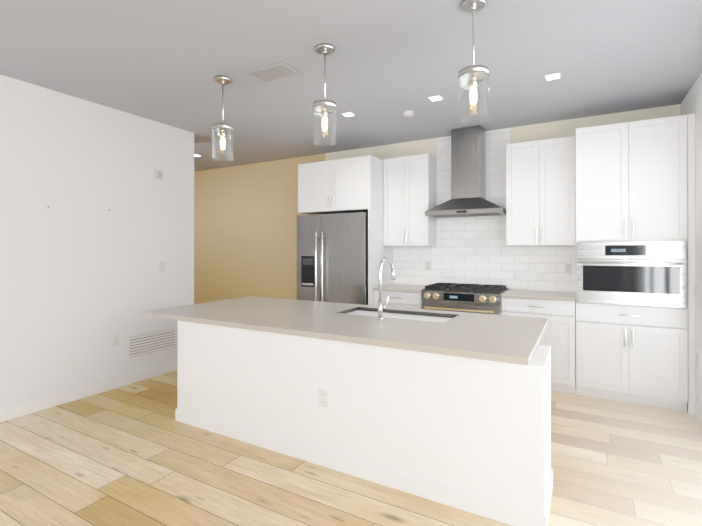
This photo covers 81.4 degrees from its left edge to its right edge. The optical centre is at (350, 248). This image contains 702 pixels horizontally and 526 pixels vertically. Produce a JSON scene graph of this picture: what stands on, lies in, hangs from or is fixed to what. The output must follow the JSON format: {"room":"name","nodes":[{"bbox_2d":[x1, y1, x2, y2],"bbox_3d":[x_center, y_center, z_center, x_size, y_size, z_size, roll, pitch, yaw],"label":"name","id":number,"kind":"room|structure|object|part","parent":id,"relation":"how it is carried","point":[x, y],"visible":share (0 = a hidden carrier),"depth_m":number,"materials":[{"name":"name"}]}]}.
{"room":"kitchen","nodes":[
{"label":"kitchen","id":0,"kind":"room"},
{"bbox_2d":[0,74,193,408],"bbox_3d":[-3.784,-0.011,2.316,0.130,3.000,6.890,0,0,30],"label":"wall","id":1,"kind":"structure","parent":0,"point":[84,279],"depth_m":4.10,"materials":[{"name":"white paint"}]},
{"bbox_2d":[0,361,176,421],"bbox_3d":[-3.696,1.432,2.320,0.013,0.115,6.790,0,0,30],"label":"baseboard","id":2,"kind":"structure","parent":1,"relation":"attached to","point":[26,408],"depth_m":4.07,"materials":[{"name":"white wood"}]},
{"bbox_2d":[112,335,118,346],"bbox_3d":[-2.529,0.990,4.390,0.007,0.116,0.072,0,0,30],"label":"electrical outlet","id":3,"kind":"object","parent":1,"relation":"attached to","point":[115,341],"visible":1,"depth_m":4.38,"materials":[{"name":"white plastic"}]},
{"bbox_2d":[127,327,176,359],"bbox_3d":[-2.309,1.093,4.776,0.010,0.265,0.630,0,0,30],"label":"air vent","id":4,"kind":"object","parent":1,"relation":"in","point":[148,343],"visible":1,"depth_m":4.75,"materials":[{"name":"white metal"}]},
{"bbox_2d":[154,169,162,179],"bbox_3d":[-2.271,-0.884,4.835,0.024,0.120,0.120,0,0,30],"label":"sensor","id":5,"kind":"object","parent":1,"relation":"attached to","point":[158,173],"visible":1,"depth_m":4.82,"materials":[{"name":"white plastic"}]},
{"bbox_2d":[160,261,164,270],"bbox_3d":[-2.253,0.206,4.879,0.008,0.116,0.072,0,0,30],"label":"switch plate","id":6,"kind":"object","parent":1,"relation":"attached to","point":[162,265],"visible":1,"depth_m":4.88,"materials":[{"name":"white plastic"}]},
{"bbox_2d":[0,370,701,525],"bbox_3d":[-2.390,1.550,2.632,8.860,0.120,8.820,0,0,30],"label":"floor","id":7,"kind":"structure","parent":0,"point":[135,454],"depth_m":2.69,"materials":[{"name":"brown wood"}]},
{"bbox_2d":[297,212,367,304],"bbox_3d":[-0.120,0.513,5.742,1.080,1.970,0.836,0,0,30],"label":"fridge","id":8,"kind":"object","parent":7,"relation":"on","point":[332,257],"visible":0.52,"depth_m":5.40,"materials":[{"name":"silver metal"}]},
{"bbox_2d":[141,296,552,525],"bbox_3d":[-0.115,1.035,3.560,3.387,0.915,1.425,0,0,30],"label":"kitchen island","id":9,"kind":"object","parent":7,"relation":"on","point":[471,435],"depth_m":2.67,"materials":[{"name":"white"}]},
{"bbox_3d":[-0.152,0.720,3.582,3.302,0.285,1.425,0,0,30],"label":"kitchen island top","id":10,"kind":"part","parent":9,"relation":"part of","materials":[{"name":"beige stone"}]},
{"bbox_2d":[377,256,394,319],"bbox_3d":[0.326,0.320,3.463,0.111,0.513,0.318,0,0,30],"label":"faucet","id":11,"kind":"object","parent":9,"relation":"on","point":[380,307],"visible":1,"depth_m":3.35,"materials":[{"name":"silver metal"}]},
{"bbox_2d":[368,155,392,305],"bbox_3d":[0.411,0.148,5.525,0.031,2.700,0.728,0,0,30],"label":"panel","id":12,"kind":"object","parent":7,"relation":"on","point":[378,251],"visible":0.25,"depth_m":5.34,"materials":[{"name":"white wood"}]},
{"bbox_2d":[373,284,425,308],"bbox_3d":[0.723,0.997,5.375,0.650,1.000,0.674,0,0,30],"label":"base cabinet","id":13,"kind":"object","parent":7,"relation":"on","point":[404,296],"visible":0.33,"depth_m":5.12,"materials":[{"name":"white wood"}]},
{"bbox_2d":[421,283,508,314],"bbox_3d":[1.388,0.970,4.958,0.905,1.052,0.712,0,0,30],"label":"range","id":14,"kind":"object","parent":7,"relation":"on","point":[474,298],"visible":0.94,"depth_m":4.71,"materials":[{"name":"silver metal"}]},
{"bbox_2d":[501,289,575,393],"bbox_3d":[2.116,0.995,4.586,0.717,1.000,0.674,0,0,30],"label":"base cabinet","id":15,"kind":"object","parent":7,"relation":"on","point":[557,309],"visible":0.69,"depth_m":4.25,"materials":[{"name":"white painted wood"},{"name":"satin nickel"}]},
{"bbox_2d":[576,113,695,413],"bbox_3d":[2.834,0.134,4.161,0.946,2.720,0.709,0,0,30],"label":"tall cabinet","id":16,"kind":"object","parent":7,"relation":"on","point":[631,267],"depth_m":3.90,"materials":[{"name":"white painted wood"},{"name":"satin nickel"}]},
{"bbox_3d":[3.094,0.133,3.710,0.050,2.720,0.026,0,0,30],"label":"tall oven cabinet side","id":17,"kind":"part","parent":16,"relation":"part of","materials":[{"name":"white wood"}]},
{"bbox_2d":[0,0,701,171],"bbox_3d":[-2.390,-1.570,2.640,8.860,0.120,8.820,0,0,30],"label":"ceiling","id":18,"kind":"structure","parent":0,"point":[388,63],"depth_m":3.27,"materials":[{"name":"grey paint"}]},
{"bbox_2d":[212,75,233,161],"bbox_3d":[-1.135,-1.149,3.618,0.188,0.714,0.188,0,0,30],"label":"pendant light","id":19,"kind":"object","parent":18,"relation":"hanging from","point":[222,129],"visible":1,"depth_m":3.60,"materials":[{"name":"clear glass"}]},
{"bbox_2d":[244,61,300,83],"bbox_3d":[-0.669,-1.501,3.487,0.420,0.012,0.250,0,0,30],"label":"ceiling vent","id":20,"kind":"object","parent":18,"relation":"in","point":[273,72],"visible":0.94,"depth_m":3.48,"materials":[{"name":"silver metal"}]},
{"bbox_2d":[312,43,336,145],"bbox_3d":[-0.196,-1.151,3.063,0.188,0.714,0.188,0,0,30],"label":"pendant light","id":21,"kind":"object","parent":18,"relation":"hanging from","point":[324,107],"visible":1,"depth_m":3.04,"materials":[{"name":"clear glass"}]},
{"bbox_2d":[341,112,354,116],"bbox_3d":[-0.030,-1.500,4.556,0.124,0.006,0.124,0,0,30],"label":"recessed light","id":22,"kind":"object","parent":18,"relation":"in","point":[347,114],"visible":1,"depth_m":4.55,"materials":[{"name":"white"}]},
{"bbox_2d":[403,110,413,116],"bbox_3d":[0.634,-1.486,4.490,0.124,0.035,0.124,0,0,30],"label":"smoke detector","id":23,"kind":"object","parent":18,"relation":"attached to","point":[408,113],"visible":0.98,"depth_m":4.46,"materials":[{"name":"white plastic"}]},
{"bbox_2d":[428,95,442,101],"bbox_3d":[0.845,-1.502,4.072,0.124,0.006,0.124,0,0,30],"label":"recessed light","id":24,"kind":"object","parent":18,"relation":"in","point":[435,98],"visible":1,"depth_m":4.07,"materials":[{"name":"white"}]},
{"bbox_2d":[458,0,489,123],"bbox_3d":[0.751,-1.152,2.504,0.188,0.714,0.188,0,0,30],"label":"pendant light","id":25,"kind":"object","parent":18,"relation":"hanging from","point":[473,75],"visible":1,"depth_m":2.48,"materials":[{"name":"clear glass"}]},
{"bbox_2d":[545,72,560,80],"bbox_3d":[1.764,-1.503,3.563,0.124,0.006,0.124,0,0,30],"label":"recessed light","id":26,"kind":"object","parent":18,"relation":"in","point":[553,76],"visible":1,"depth_m":3.55,"materials":[{"name":"white"}]},
{"bbox_2d":[194,104,679,303],"bbox_3d":[-0.259,0.000,6.402,8.860,3.000,0.166,0,0,30],"label":"wall","id":27,"kind":"structure","parent":0,"point":[245,230],"depth_m":7.07,"materials":[{"name":"beige paint"}]},
{"bbox_2d":[298,156,367,214],"bbox_3d":[-0.100,-0.856,5.806,1.125,0.690,0.746,0,0,30],"label":"upper cabinet","id":28,"kind":"object","parent":27,"relation":"attached to","point":[333,186],"visible":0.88,"depth_m":5.50,"materials":[{"name":"white wood"}]},
{"bbox_2d":[383,154,436,245],"bbox_3d":[0.786,-0.630,5.505,0.636,1.185,0.372,0,0,30],"label":"upper cabinet","id":29,"kind":"object","parent":27,"relation":"attached to","point":[409,191],"visible":1,"depth_m":5.37,"materials":[{"name":"white wood"}]},
{"bbox_2d":[425,125,505,217],"bbox_3d":[1.435,-0.959,5.072,0.910,1.085,0.488,0,0,30],"label":"range hood","id":30,"kind":"object","parent":27,"relation":"attached to","point":[468,175],"visible":0.92,"depth_m":5.01,"materials":[{"name":"silver metal"}]},
{"bbox_2d":[393,128,575,291],"bbox_3d":[1.597,-0.502,5.268,2.288,1.997,0.010,0,0,30],"label":"tile backsplash","id":31,"kind":"structure","parent":27,"relation":"attached to","point":[471,250],"depth_m":5.19,"materials":[{"name":"white tile"}]},
{"bbox_2d":[425,261,430,269],"bbox_3d":[1.049,0.228,5.565,0.072,0.116,0.007,0,0,30],"label":"outlet","id":32,"kind":"object","parent":31,"relation":"attached to","point":[427,263],"depth_m":5.56,"materials":[{"name":"white plastic"}]},
{"bbox_2d":[565,263,571,273],"bbox_3d":[2.520,0.226,4.733,0.072,0.116,0.007,0,0,30],"label":"outlet","id":33,"kind":"object","parent":31,"relation":"attached to","point":[568,267],"depth_m":4.73,"materials":[{"name":"white plastic"}]},
{"bbox_2d":[506,136,575,245],"bbox_3d":[2.188,-0.632,4.711,0.710,1.185,0.372,0,0,30],"label":"upper cabinet","id":34,"kind":"object","parent":27,"relation":"attached to","point":[540,192],"visible":0.94,"depth_m":4.57,"materials":[{"name":"white wood"}]},
{"bbox_2d":[680,73,701,409],"bbox_3d":[1.383,-0.016,0.471,0.160,3.000,8.570,0,0,30],"label":"wall","id":35,"kind":"structure","parent":0,"point":[691,103],"depth_m":3.60,"materials":[{"name":"white paint"}]},
{"bbox_2d":[687,402,701,424],"bbox_3d":[3.154,1.436,3.773,0.013,0.115,1.069,0,0,30],"label":"baseboard","id":36,"kind":"structure","parent":35,"relation":"attached to","point":[697,412],"depth_m":3.56,"materials":[{"name":"white wood"}]},
{"bbox_2d":[696,353,698,367],"bbox_3d":[3.076,0.993,3.630,0.007,0.116,0.072,0,0,30],"label":"electrical outlet","id":37,"kind":"object","parent":35,"relation":"attached to","point":[697,361],"visible":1,"depth_m":3.61,"materials":[{"name":"white plastic"}]}
]}

